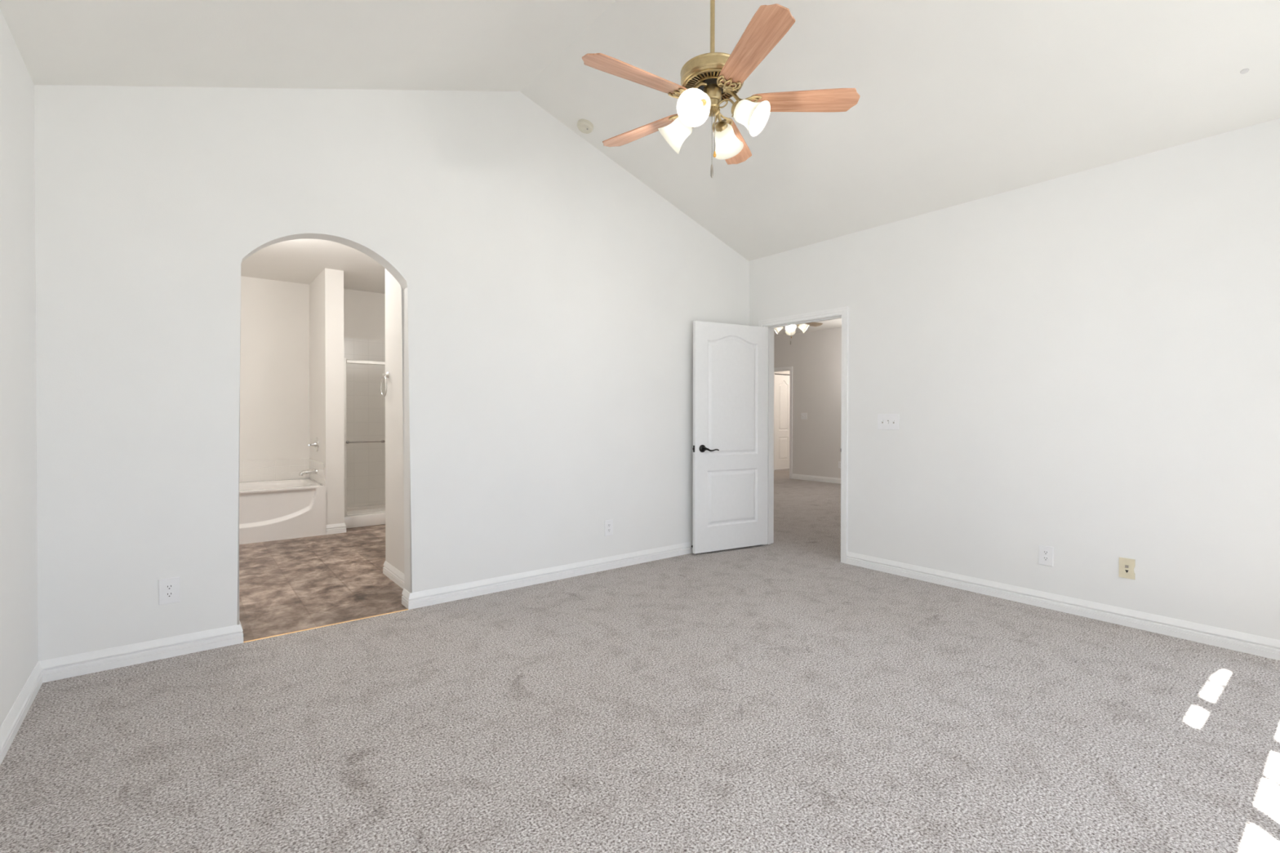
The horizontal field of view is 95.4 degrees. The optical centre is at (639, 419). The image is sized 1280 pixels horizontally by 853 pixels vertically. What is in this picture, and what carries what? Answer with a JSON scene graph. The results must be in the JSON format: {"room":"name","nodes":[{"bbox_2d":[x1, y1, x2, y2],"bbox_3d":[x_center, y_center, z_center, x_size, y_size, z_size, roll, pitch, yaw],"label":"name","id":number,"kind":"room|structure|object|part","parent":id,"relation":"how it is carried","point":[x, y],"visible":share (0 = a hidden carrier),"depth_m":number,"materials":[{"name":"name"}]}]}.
{"room":"empty bedroom","nodes":[
{"label":"empty bedroom","id":0,"kind":"room"},
{"bbox_2d":[0,8,38,727],"bbox_3d":[-1.513,-0.163,0.966,0.133,2.900,4.295,0,1,-38],"label":"wall","id":1,"kind":"structure","parent":0,"point":[19,624],"depth_m":2.37,"materials":[{"name":"paint"}]},
{"bbox_2d":[0,661,42,765],"bbox_3d":[-1.456,1.186,1.023,0.016,0.100,4.295,0,1,-38],"label":"baseboard","id":2,"kind":"structure","parent":1,"relation":"attached to","point":[11,724],"depth_m":2.33,"materials":[{"name":"white wood"}]},
{"bbox_2d":[239,275,385,482],"bbox_3d":[-3.723,-0.174,7.019,3.540,2.820,0.133,0,1,-38],"label":"wall","id":3,"kind":"structure","parent":0,"point":[274,340],"depth_m":6.63,"materials":[{"name":"paint"}]},
{"bbox_2d":[239,458,324,484],"bbox_3d":[-4.196,0.574,6.000,1.528,0.231,0.890,0,1,-38],"label":"trim","id":4,"kind":"structure","parent":3,"relation":"attached to","point":[272,469],"depth_m":6.57,"materials":[{"name":"tile"}]},
{"bbox_2d":[343,337,385,507],"bbox_3d":[-3.323,0.070,7.244,1.034,2.130,0.011,0,1,-38],"label":"shower tile","id":5,"kind":"structure","parent":3,"relation":"attached to","point":[365,402],"depth_m":7.19,"materials":[{"name":"beige tile"}]},
{"bbox_2d":[240,238,385,293],"bbox_3d":[-2.553,-1.631,5.527,3.806,0.120,3.905,0,1,-38],"label":"ceiling","id":6,"kind":"structure","parent":0,"point":[295,260],"depth_m":5.92,"materials":[{"name":"paint"}]},
{"bbox_2d":[309,268,344,524],"bbox_3d":[-3.504,-0.170,6.495,0.175,2.820,0.960,0,1,-38],"label":"wall","id":7,"kind":"structure","parent":0,"point":[326,416],"depth_m":6.14,"materials":[{"name":"paint"}]},
{"bbox_2d":[298,469,316,475],"bbox_3d":[-3.646,0.577,6.390,0.173,0.065,0.060,0,1,-38],"label":"tub spout","id":8,"kind":"object","parent":7,"relation":"attached to","point":[307,471],"visible":1,"depth_m":6.37,"materials":[{"name":"silver metal"}]},
{"bbox_2d":[307,436,318,452],"bbox_3d":[-3.611,0.273,6.412,0.099,0.164,0.168,0,1,-38],"label":"tub valve","id":9,"kind":"object","parent":7,"relation":"attached to","point":[315,444],"visible":1,"depth_m":6.41,"materials":[{"name":"silver metal"}]},
{"bbox_2d":[325,523,346,534],"bbox_3d":[-3.251,1.146,6.196,0.191,0.100,0.191,0,1,-38],"label":"baseboard","id":10,"kind":"structure","parent":7,"relation":"attached to","point":[340,527],"depth_m":6.12,"materials":[{"name":"white wood"}]},
{"bbox_2d":[34,84,749,661],"bbox_3d":[-0.901,-0.639,4.268,5.191,3.800,0.133,0,1,-38],"label":"wall","id":11,"kind":"structure","parent":0,"point":[552,298],"depth_m":3.66,"materials":[{"name":"paint"}]},
{"bbox_2d":[39,620,243,683],"bbox_3d":[-2.521,1.169,2.994,0.788,0.100,0.149,0,1,-38],"label":"baseboard","id":12,"kind":"structure","parent":11,"relation":"attached to","point":[69,666],"depth_m":2.91,"materials":[{"name":"white wood"}]},
{"bbox_2d":[158,577,180,604],"bbox_3d":[-2.419,0.879,2.992,0.085,0.130,0.008,0,1,-38],"label":"wall outlet","id":13,"kind":"object","parent":11,"relation":"attached to","point":[168,588],"visible":1,"depth_m":2.99,"materials":[{"name":"white plastic"}]},
{"bbox_2d":[164,591,173,597],"bbox_3d":[-2.417,0.899,2.991,0.034,0.027,0.004,0,1,-38],"label":"receptacle","id":14,"kind":"object","parent":13,"relation":"attached to","point":[167,594],"depth_m":2.99,"materials":[{"name":"white plastic"}]},
{"bbox_2d":[164,584,173,590],"bbox_3d":[-2.417,0.860,2.990,0.034,0.027,0.004,0,1,-38],"label":"receptacle","id":15,"kind":"object","parent":13,"relation":"attached to","point":[167,587],"depth_m":2.99,"materials":[{"name":"white plastic"}]},
{"bbox_2d":[401,541,693,609],"bbox_3d":[-0.246,1.158,4.791,3.263,0.100,0.149,0,1,-38],"label":"baseboard","id":16,"kind":"structure","parent":11,"relation":"attached to","point":[461,591],"depth_m":4.28,"materials":[{"name":"white wood"}]},
{"bbox_2d":[604,520,613,536],"bbox_3d":[-0.251,0.874,4.704,0.080,0.126,0.008,0,1,-38],"label":"wall outlet","id":17,"kind":"object","parent":11,"relation":"attached to","point":[608,523],"visible":1,"depth_m":4.70,"materials":[{"name":"white plastic"}]},
{"bbox_2d":[385,268,404,573],"bbox_3d":[-0.978,-0.153,4.839,1.935,2.820,0.852,0,1,-38],"label":"wall","id":18,"kind":"structure","parent":0,"point":[394,476],"depth_m":4.39,"materials":[{"name":"paint"}]},
{"bbox_2d":[380,371,389,396],"bbox_3d":[-1.960,-0.275,4.484,0.044,0.197,0.165,0,1,-38],"label":"towel ring","id":19,"kind":"object","parent":18,"relation":"attached to","point":[387,374],"visible":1,"depth_m":4.48,"materials":[{"name":"silver metal"}]},
{"bbox_3d":[-1.960,-0.347,4.483,0.044,0.052,0.052,0,1,-38],"label":"post","id":20,"kind":"part","parent":19,"relation":"part of","materials":[{"name":"silver metal"}]},
{"bbox_2d":[382,560,404,589],"bbox_3d":[-1.678,1.163,4.308,0.201,0.100,0.868,0,1,-38],"label":"baseboard","id":21,"kind":"structure","parent":18,"relation":"attached to","point":[390,571],"depth_m":4.35,"materials":[{"name":"white wood"}]},
{"bbox_2d":[0,468,1279,852],"bbox_3d":[2.066,1.253,7.028,13.254,0.120,9.616,0,1,-38],"label":"floor","id":22,"kind":"structure","parent":0,"point":[772,698],"depth_m":2.34,"materials":[{"name":"carpet"}]},
{"bbox_2d":[239,478,325,544],"bbox_3d":[-4.167,0.943,5.965,1.526,0.508,0.970,0,1,-38],"label":"bathtub","id":23,"kind":"object","parent":22,"relation":"on","point":[272,510],"visible":0.48,"depth_m":5.86,"materials":[{"name":"white plastic"}]},
{"bbox_2d":[239,478,324,493],"bbox_3d":[-4.166,0.883,5.965,1.526,0.388,0.970,0,1,-38],"label":"basin","id":24,"kind":"object","parent":23,"relation":"in","point":[301,485],"depth_m":6.35,"materials":[{"name":"white plastic"}]},
{"bbox_2d":[243,608,408,642],"bbox_3d":[-1.826,1.214,3.455,0.906,0.004,0.011,0,1,-38],"label":"threshold","id":25,"kind":"object","parent":22,"relation":"on","point":[406,609],"visible":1,"depth_m":3.42,"materials":[{"name":"gold metal"}]},
{"bbox_2d":[344,504,385,528],"bbox_3d":[-3.089,1.125,6.954,1.031,0.131,0.747,0,1,-38],"label":"shower pan","id":26,"kind":"object","parent":22,"relation":"on","point":[374,519],"visible":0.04,"depth_m":6.53,"materials":[{"name":"white plastic"}]},
{"bbox_2d":[0,0,1279,261],"bbox_3d":[0.473,-1.993,2.520,5.191,0.997,4.561,0,1,-38],"label":"ceiling","id":27,"kind":"structure","parent":0,"point":[960,101],"depth_m":3.21,"materials":[{"name":"paint"}]},
{"bbox_2d":[577,119,593,133],"bbox_3d":[-0.410,-2.199,4.370,0.122,0.068,0.124,0,0,-24],"label":"smoke detector","id":28,"kind":"object","parent":27,"relation":"attached to","point":[584,126],"visible":1,"depth_m":4.34,"materials":[{"name":"beige plastic"}]},
{"bbox_2d":[582,0,860,177],"bbox_3d":[0.292,-1.742,2.673,1.240,1.261,1.264,0,1,-38],"label":"ceiling fan","id":29,"kind":"object","parent":27,"relation":"hanging from","point":[708,80],"visible":1,"depth_m":2.59,"materials":[{"name":"brown wood"}]},
{"bbox_3d":[-0.015,-1.456,2.461,0.494,0.006,0.142,0,13,-33],"label":"blade","id":30,"kind":"part","parent":29,"relation":"part of","materials":[{"name":"brown wood"}]},
{"bbox_3d":[0.012,-1.459,2.948,0.494,0.006,0.142,0,13,39],"label":"blade","id":31,"kind":"part","parent":29,"relation":"part of","materials":[{"name":"brown wood"}]},
{"bbox_3d":[0.160,-1.354,2.769,0.148,0.159,0.164,0,1,-38],"label":"lamp shade","id":32,"kind":"part","parent":29,"relation":"part of","materials":[{"name":"white glass"}]},
{"bbox_3d":[0.251,-1.351,2.513,0.164,0.159,0.148,0,1,-38],"label":"lamp shade","id":33,"kind":"part","parent":29,"relation":"part of","materials":[{"name":"white glass"}]},
{"bbox_3d":[0.249,-1.361,2.524,0.069,0.063,0.053,0,1,-38],"label":"bulb","id":34,"kind":"part","parent":29,"relation":"part of","materials":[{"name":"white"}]},
{"bbox_3d":[0.334,-1.536,2.685,0.257,0.019,0.257,0,1,-38],"label":"motor","id":35,"kind":"part","parent":29,"relation":"part of","materials":[{"name":"gold metal"}]},
{"bbox_3d":[0.330,-1.294,2.672,0.004,0.246,0.004,0,1,-38],"label":"pull chain","id":36,"kind":"part","parent":29,"relation":"part of","materials":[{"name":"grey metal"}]},
{"bbox_2d":[684,68,741,99],"bbox_3d":[0.334,-1.536,2.685,0.264,0.010,0.264,0,1,-38],"label":"vent grille","id":37,"kind":"object","parent":29,"relation":"attached to","point":[708,77],"depth_m":2.62,"materials":[{"name":"gold metal"}]},
{"bbox_3d":[0.344,-1.326,2.680,0.004,0.182,0.004,0,1,-38],"label":"pull chain","id":38,"kind":"part","parent":29,"relation":"part of","materials":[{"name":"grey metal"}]},
{"bbox_3d":[0.395,-1.439,2.653,0.087,0.051,0.010,0,1,28],"label":"light arm","id":39,"kind":"part","parent":29,"relation":"part of","materials":[{"name":"gold metal"}]},
{"bbox_3d":[0.416,-1.354,2.860,0.164,0.159,0.148,0,1,-38],"label":"lamp shade","id":40,"kind":"part","parent":29,"relation":"part of","materials":[{"name":"white glass"}]},
{"bbox_3d":[0.484,-1.460,3.073,0.142,0.006,0.494,-13,-4,21],"label":"blade","id":41,"kind":"part","parent":29,"relation":"part of","materials":[{"name":"brown wood"}]},
{"bbox_3d":[0.507,-1.352,2.604,0.148,0.159,0.164,0,1,-38],"label":"lamp shade","id":42,"kind":"part","parent":29,"relation":"part of","materials":[{"name":"white glass"}]},
{"bbox_3d":[0.496,-1.361,2.602,0.053,0.063,0.069,0,1,-38],"label":"bulb","id":43,"kind":"part","parent":29,"relation":"part of","materials":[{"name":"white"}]},
{"bbox_3d":[0.440,-1.454,2.284,0.142,0.006,0.494,12,-3,-15],"label":"blade","id":44,"kind":"part","parent":29,"relation":"part of","materials":[{"name":"brown wood"}]},
{"bbox_3d":[0.748,-1.456,2.663,0.494,0.006,0.142,0,-12,3],"label":"blade","id":45,"kind":"part","parent":29,"relation":"part of","materials":[{"name":"brown wood"}]},
{"bbox_2d":[1240,68,1248,74],"bbox_3d":[2.893,-1.668,2.786,0.030,0.014,0.032,0,1,-31],"label":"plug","id":46,"kind":"object","parent":27,"relation":"attached to","point":[1245,70],"visible":1,"depth_m":2.78,"materials":[{"name":"white plastic"}]},
{"bbox_2d":[773,370,790,471],"bbox_3d":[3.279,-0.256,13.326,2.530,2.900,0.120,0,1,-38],"label":"door frame","id":47,"kind":"structure","parent":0,"point":[788,372],"depth_m":13.04,"materials":[{"name":"paint"}]},
{"bbox_2d":[774,373,790,470],"bbox_3d":[3.486,0.042,13.452,1.245,2.164,0.034,0,1,-38],"label":"door","id":48,"kind":"structure","parent":47,"relation":"in","point":[782,381],"depth_m":13.23,"materials":[{"name":"white paint"}]},
{"bbox_2d":[773,327,841,478],"bbox_3d":[4.022,-0.230,10.249,0.120,2.900,6.966,0,1,-38],"label":"wall","id":49,"kind":"structure","parent":0,"point":[815,357],"depth_m":11.04,"materials":[{"name":"paint"}]},
{"bbox_2d":[773,366,792,478],"bbox_3d":[2.745,0.052,11.853,0.139,2.206,0.949,0,1,-38],"label":"door frame","id":50,"kind":"structure","parent":49,"relation":"attached to","point":[787,368],"depth_m":11.46,"materials":[{"name":"white wood"}]},
{"bbox_2d":[800,413,807,419],"bbox_3d":[3.162,-0.070,11.227,0.018,0.125,0.131,0,1,-38],"label":"light switch","id":51,"kind":"object","parent":49,"relation":"attached to","point":[804,415],"visible":1,"depth_m":11.22,"materials":[{"name":"white plastic"}]},
{"bbox_2d":[791,473,840,484],"bbox_3d":[4.519,1.126,9.519,0.016,0.100,4.919,0,1,-38],"label":"baseboard","id":52,"kind":"structure","parent":49,"relation":"attached to","point":[809,477],"depth_m":11.00,"materials":[{"name":"white wood"}]},
{"bbox_2d":[773,318,841,336],"bbox_3d":[3.285,-1.737,9.653,8.063,0.120,6.966,0,1,-38],"label":"ceiling","id":53,"kind":"structure","parent":0,"point":[834,323],"depth_m":10.56,"materials":[{"name":"paint"}]},
{"bbox_2d":[773,322,822,344],"bbox_3d":[2.242,-1.381,8.512,1.236,0.575,1.264,0,1,-38],"label":"ceiling fan","id":54,"kind":"object","parent":53,"relation":"hanging from","point":[790,331],"visible":0.2,"depth_m":8.48,"materials":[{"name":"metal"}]},
{"bbox_3d":[2.008,-1.335,8.544,0.157,0.159,0.162,0,1,-38],"label":"lamp shade","id":55,"kind":"part","parent":54,"relation":"part of","materials":[{"name":"white glass"}]},
{"bbox_3d":[2.244,-1.336,8.691,0.162,0.159,0.157,0,1,-38],"label":"lamp shade","id":56,"kind":"part","parent":54,"relation":"part of","materials":[{"name":"white glass"}]},
{"bbox_3d":[2.155,-1.333,8.309,0.162,0.159,0.157,0,1,-38],"label":"lamp shade","id":57,"kind":"part","parent":54,"relation":"part of","materials":[{"name":"white glass"}]},
{"bbox_3d":[2.390,-1.334,8.455,0.157,0.159,0.162,0,1,-38],"label":"lamp shade","id":58,"kind":"part","parent":54,"relation":"part of","materials":[{"name":"white glass"}]},
{"bbox_3d":[2.546,-1.440,8.727,0.494,0.006,0.142,0,-11,-33],"label":"blade","id":59,"kind":"part","parent":54,"relation":"part of","materials":[{"name":"brown wood"}]},
{"bbox_2d":[748,118,1279,639],"bbox_3d":[2.497,-0.183,4.050,0.133,2.900,4.428,0,1,-38],"label":"wall","id":60,"kind":"structure","parent":0,"point":[1085,365],"depth_m":3.61,"materials":[{"name":"paint"}]},
{"bbox_2d":[693,320,768,553],"bbox_3d":[0.857,0.154,5.339,0.848,2.065,0.098,0,1,-29],"label":"door","id":61,"kind":"structure","parent":60,"relation":"in","point":[731,361],"depth_m":5.34,"materials":[{"name":"white paint"}]},
{"bbox_3d":[0.644,0.264,5.181,0.152,0.035,0.024,0,1,-29],"label":"lever","id":62,"kind":"part","parent":61,"relation":"part of","materials":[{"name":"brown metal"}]},
{"bbox_2d":[758,306,848,564],"bbox_3d":[1.505,0.126,5.307,0.169,2.159,0.952,0,1,-38],"label":"door frame","id":63,"kind":"structure","parent":60,"relation":"attached to","point":[842,313],"depth_m":5.15,"materials":[{"name":"white paint"}]},
{"bbox_3d":[1.565,0.126,5.354,0.018,2.159,0.952,0,1,-38],"label":"casing","id":64,"kind":"part","parent":63,"relation":"part of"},
{"bbox_2d":[877,413,898,430],"bbox_3d":[1.962,0.016,4.607,0.018,0.125,0.177,0,1,-38],"label":"light switch","id":65,"kind":"object","parent":60,"relation":"attached to","point":[885,421],"visible":1,"depth_m":4.61,"materials":[{"name":"white plastic"}]},
{"bbox_2d":[1038,545,1053,566],"bbox_3d":[2.631,0.881,3.773,0.008,0.126,0.080,0,1,-38],"label":"wall outlet","id":66,"kind":"object","parent":60,"relation":"attached to","point":[1046,553],"visible":1,"depth_m":3.77,"materials":[{"name":"white plastic"}]},
{"bbox_2d":[1042,556,1048,560],"bbox_3d":[2.629,0.900,3.772,0.004,0.027,0.034,0,1,-38],"label":"receptacle","id":67,"kind":"object","parent":66,"relation":"attached to","point":[1044,558],"depth_m":3.77,"materials":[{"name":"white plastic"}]},
{"bbox_2d":[1042,550,1048,555],"bbox_3d":[2.630,0.861,3.772,0.004,0.027,0.034,0,1,-38],"label":"receptacle","id":68,"kind":"object","parent":66,"relation":"attached to","point":[1044,552],"depth_m":3.77,"materials":[{"name":"white plastic"}]},
{"bbox_2d":[846,551,1279,660],"bbox_3d":[2.733,1.171,3.639,0.016,0.100,3.206,0,1,-38],"label":"baseboard","id":69,"kind":"structure","parent":60,"relation":"attached to","point":[1259,646],"depth_m":3.59,"materials":[{"name":"white wood"}]},
{"bbox_2d":[1119,557,1135,579],"bbox_3d":[2.886,0.881,3.450,0.009,0.118,0.074,0,1,-38],"label":"phone jack","id":70,"kind":"object","parent":60,"relation":"attached to","point":[1126,566],"visible":1,"depth_m":3.45,"materials":[{"name":"beige plastic"}]},
{"bbox_3d":[-2.635,-0.175,7.310,0.130,2.820,0.760,0,1,-38],"label":"wall","id":71,"kind":"structure","parent":0,"visible":0},
{"bbox_2d":[343,357,385,516],"bbox_3d":[-2.876,0.188,6.684,1.020,1.748,0.104,0,1,-38],"label":"shower door","id":72,"kind":"structure","parent":71,"relation":"attached to","point":[355,513],"depth_m":6.41,"materials":[{"name":"metal"}]},
{"bbox_3d":[-2.877,-0.645,6.706,0.928,0.038,0.052,0,1,-38],"label":"header rail","id":73,"kind":"part","parent":72,"relation":"part of","materials":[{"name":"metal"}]},
{"bbox_3d":[-3.040,1.023,6.579,0.502,0.026,0.014,0,1,-38],"label":"rail","id":74,"kind":"part","parent":72,"relation":"part of","materials":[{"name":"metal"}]}
]}

